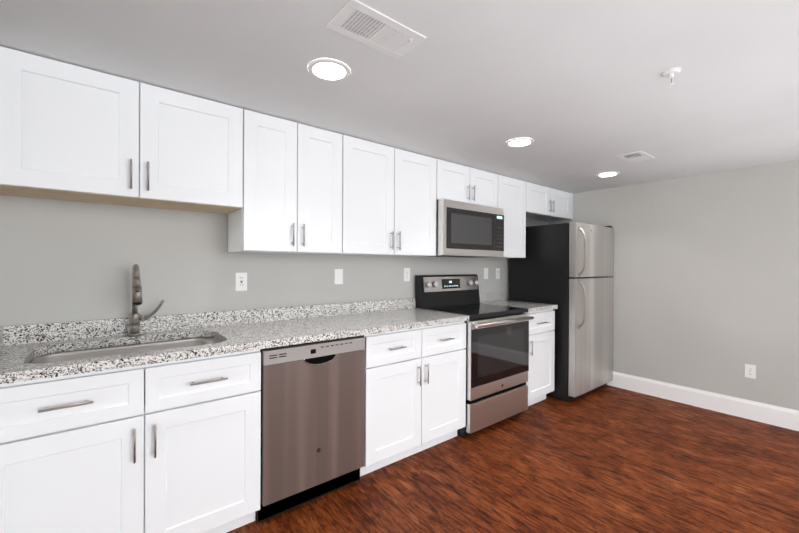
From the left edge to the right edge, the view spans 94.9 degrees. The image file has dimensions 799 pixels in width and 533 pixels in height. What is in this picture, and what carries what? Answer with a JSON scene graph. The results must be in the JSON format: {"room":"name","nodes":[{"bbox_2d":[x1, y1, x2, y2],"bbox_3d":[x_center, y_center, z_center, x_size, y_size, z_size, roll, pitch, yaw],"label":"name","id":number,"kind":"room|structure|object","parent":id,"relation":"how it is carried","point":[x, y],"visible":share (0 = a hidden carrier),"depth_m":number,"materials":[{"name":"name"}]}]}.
{"room":"kitchen","nodes":[
{"label":"kitchen","id":0,"kind":"room"},
{"bbox_2d":[0,195,547,325],"bbox_3d":[-0.017,0.213,3.183,4.960,2.170,0.120,0,0,-39],"label":"wall","id":1,"kind":"structure","parent":0,"point":[65,261],"depth_m":2.04,"materials":[{"name":"paint"}]},
{"bbox_2d":[0,46,242,213],"bbox_3d":[-1.328,-0.597,1.825,0.969,0.547,0.353,0,0,-39],"label":"upper cabinet","id":2,"kind":"object","parent":1,"relation":"attached to","point":[69,132],"visible":1,"depth_m":1.67,"materials":[{"name":"white wood"}]},
{"bbox_2d":[235,273,246,290],"bbox_3d":[-0.999,0.096,2.317,0.070,0.115,0.008,0,0,-39],"label":"electrical outlet","id":3,"kind":"object","parent":1,"relation":"attached to","point":[240,281],"visible":1,"depth_m":2.31,"materials":[{"name":"white plastic"}]},
{"bbox_2d":[228,109,341,253],"bbox_3d":[-0.706,-0.478,2.322,0.620,0.782,0.353,0,0,-39],"label":"upper cabinet","id":4,"kind":"object","parent":1,"relation":"attached to","point":[292,187],"visible":1,"depth_m":2.18,"materials":[{"name":"white wood"}]},
{"bbox_2d":[334,269,342,283],"bbox_3d":[-0.455,0.075,2.749,0.070,0.115,0.011,0,0,-39],"label":"light switch","id":5,"kind":"object","parent":1,"relation":"attached to","point":[338,276],"visible":1,"depth_m":2.74,"materials":[{"name":"white plastic"}]},
{"bbox_2d":[325,135,436,256],"bbox_3d":[-0.127,-0.477,2.784,0.856,0.782,0.353,0,0,-39],"label":"upper cabinet","id":6,"kind":"object","parent":1,"relation":"attached to","point":[388,200],"visible":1,"depth_m":2.63,"materials":[{"name":"white wood"}]},
{"bbox_2d":[404,268,409,280],"bbox_3d":[0.064,0.071,3.165,0.070,0.115,0.008,0,0,-39],"label":"electrical outlet","id":7,"kind":"object","parent":1,"relation":"attached to","point":[406,274],"visible":1,"depth_m":3.16,"materials":[{"name":"white plastic"}]},
{"bbox_2d":[428,159,503,257],"bbox_3d":[0.533,-0.477,3.283,0.794,0.779,0.394,0,0,-39],"label":"upper cabinet","id":8,"kind":"object","parent":1,"relation":"attached to","point":[469,218],"visible":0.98,"depth_m":3.11,"materials":[{"name":"white wood"}]},
{"bbox_2d":[428,199,503,257],"bbox_3d":[0.533,-0.311,3.284,0.788,0.447,0.394,0,0,-39],"label":"microwave","id":9,"kind":"object","parent":8,"relation":"in","point":[463,228],"depth_m":3.08,"materials":[{"name":"silver metal"}]},
{"bbox_2d":[484,268,487,278],"bbox_3d":[0.906,0.074,3.833,0.070,0.115,0.011,0,0,-39],"label":"light switch","id":10,"kind":"object","parent":1,"relation":"attached to","point":[485,273],"visible":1,"depth_m":3.83,"materials":[{"name":"white plastic"}]},
{"bbox_2d":[495,268,499,278],"bbox_3d":[1.058,0.076,3.957,0.070,0.115,0.008,0,0,-39],"label":"electrical outlet","id":11,"kind":"object","parent":1,"relation":"attached to","point":[497,273],"visible":1,"depth_m":3.95,"materials":[{"name":"white plastic"}]},
{"bbox_2d":[481,175,525,257],"bbox_3d":[1.012,-0.477,3.692,0.462,0.777,0.353,0,0,-39],"label":"upper cabinet","id":12,"kind":"object","parent":1,"relation":"attached to","point":[512,197],"visible":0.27,"depth_m":3.60,"materials":[{"name":"white wood"}]},
{"bbox_2d":[526,182,572,221],"bbox_3d":[1.588,-0.711,4.149,1.003,0.307,0.353,0,0,-39],"label":"upper cabinet","id":13,"kind":"object","parent":1,"relation":"attached to","point":[545,204],"visible":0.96,"depth_m":4.01,"materials":[{"name":"white wood"}]},
{"bbox_2d":[0,0,798,193],"bbox_3d":[1.522,-0.908,1.256,4.960,0.100,5.040,0,0,-39],"label":"ceiling","id":14,"kind":"structure","parent":0,"point":[580,94],"depth_m":1.62,"materials":[{"name":"paint"}]},
{"bbox_2d":[308,58,349,80],"bbox_3d":[-0.310,-0.864,1.619,0.184,0.007,0.184,0,0,-39],"label":"recessed light","id":15,"kind":"object","parent":14,"relation":"in","point":[326,69],"visible":1,"depth_m":1.60,"materials":[{"name":"white plastic"}]},
{"bbox_2d":[326,0,425,58],"bbox_3d":[-0.081,-0.857,1.350,0.325,0.016,0.180,0,0,-39],"label":"ceiling vent","id":16,"kind":"object","parent":14,"relation":"in","point":[358,21],"visible":1,"depth_m":1.33,"materials":[{"name":"white"}]},
{"bbox_2d":[506,138,533,146],"bbox_3d":[0.835,-0.861,2.551,0.184,0.007,0.184,0,0,-39],"label":"recessed light","id":17,"kind":"object","parent":14,"relation":"in","point":[518,142],"visible":0.92,"depth_m":2.54,"materials":[{"name":"white plastic"}]},
{"bbox_2d":[597,172,618,176],"bbox_3d":[1.944,-0.859,3.422,0.184,0.007,0.184,0,0,-39],"label":"recessed light","id":18,"kind":"object","parent":14,"relation":"in","point":[606,174],"visible":0.94,"depth_m":3.41,"materials":[{"name":"white plastic"}]},
{"bbox_2d":[617,150,654,162],"bbox_3d":[1.851,-0.853,2.874,0.300,0.016,0.170,0,0,-39],"label":"ceiling vent","id":19,"kind":"object","parent":14,"relation":"in","point":[636,156],"visible":0.98,"depth_m":2.86,"materials":[{"name":"white"}]},
{"bbox_2d":[661,67,681,87],"bbox_3d":[1.200,-0.828,1.619,0.076,0.064,0.076,0,0,-39],"label":"sprinkler","id":20,"kind":"object","parent":14,"relation":"attached to","point":[670,73],"visible":0.98,"depth_m":1.61,"materials":[{"name":"white metal"}]},
{"bbox_2d":[227,385,798,532],"bbox_3d":[1.511,1.362,1.264,4.960,0.100,5.040,0,0,-39],"label":"floor","id":21,"kind":"structure","parent":0,"point":[607,459],"depth_m":2.24,"materials":[{"name":"brown wood"}]},
{"bbox_2d":[0,349,260,532],"bbox_3d":[-1.243,0.849,1.724,0.981,0.897,0.633,0,0,-39],"label":"base cabinet","id":22,"kind":"object","parent":21,"relation":"on","point":[170,447],"visible":1,"depth_m":1.50,"materials":[{"name":"white wood"}]},
{"bbox_2d":[0,298,468,384],"bbox_3d":[-0.651,0.429,2.196,2.492,0.305,0.628,0,0,-39],"label":"countertop","id":23,"kind":"structure","parent":22,"relation":"on","point":[29,352],"depth_m":1.92,"materials":[{"name":"stone"}]},
{"bbox_2d":[128,264,163,335],"bbox_3d":[-1.283,0.174,1.871,0.161,0.372,0.245,0,0,-39],"label":"faucet","id":24,"kind":"object","parent":23,"relation":"on","point":[136,317],"visible":1,"depth_m":1.89,"materials":[{"name":"silver metal"}]},
{"bbox_2d":[255,335,364,522],"bbox_3d":[-0.625,0.851,2.229,0.606,0.894,0.601,0,0,-39],"label":"dishwasher","id":25,"kind":"object","parent":21,"relation":"on","point":[312,420],"visible":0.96,"depth_m":1.97,"materials":[{"name":"grey metal"}]},
{"bbox_2d":[360,322,465,475],"bbox_3d":[-0.029,0.851,2.693,0.897,0.897,0.633,0,0,-39],"label":"base cabinet","id":26,"kind":"object","parent":21,"relation":"on","point":[414,390],"visible":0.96,"depth_m":2.42,"materials":[{"name":"white wood"}]},
{"bbox_2d":[415,274,533,437],"bbox_3d":[0.649,0.691,3.186,0.769,1.222,0.688,0,0,-39],"label":"range","id":27,"kind":"object","parent":21,"relation":"on","point":[497,353],"visible":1,"depth_m":3.00,"materials":[{"name":"silver metal"}]},
{"bbox_2d":[524,309,554,405],"bbox_3d":[1.127,0.854,3.614,0.504,0.897,0.633,0,0,-39],"label":"base cabinet","id":28,"kind":"object","parent":21,"relation":"on","point":[540,383],"visible":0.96,"depth_m":3.41,"materials":[{"name":"white wood"}]},
{"bbox_2d":[479,292,557,312],"bbox_3d":[1.128,0.342,3.614,0.504,0.123,0.628,0,0,-39],"label":"countertop","id":29,"kind":"structure","parent":28,"relation":"on","point":[496,298],"depth_m":3.63,"materials":[{"name":"stone"}]},
{"bbox_2d":[509,222,613,401],"bbox_3d":[1.789,0.431,3.985,0.855,1.746,0.802,0,0,-39],"label":"refrigerator","id":30,"kind":"object","parent":21,"relation":"on","point":[567,268],"visible":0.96,"depth_m":3.65,"materials":[{"name":"silver metal"}]},
{"bbox_2d":[548,160,798,410],"bbox_3d":[3.408,0.231,2.768,0.120,2.170,4.800,0,0,-39],"label":"wall","id":31,"kind":"structure","parent":0,"point":[705,276],"depth_m":3.37,"materials":[{"name":"paint"}]},
{"bbox_2d":[606,371,798,430],"bbox_3d":[3.352,1.236,2.728,0.016,0.160,4.796,0,0,-39],"label":"baseboard","id":32,"kind":"structure","parent":31,"relation":"attached to","point":[787,418],"depth_m":3.34,"materials":[{"name":"white wood"}]},
{"bbox_2d":[745,364,755,378],"bbox_3d":[3.016,0.902,3.154,0.008,0.115,0.070,0,0,-39],"label":"electrical outlet","id":33,"kind":"object","parent":31,"relation":"attached to","point":[750,371],"visible":1,"depth_m":3.15,"materials":[{"name":"white plastic"}]}
]}

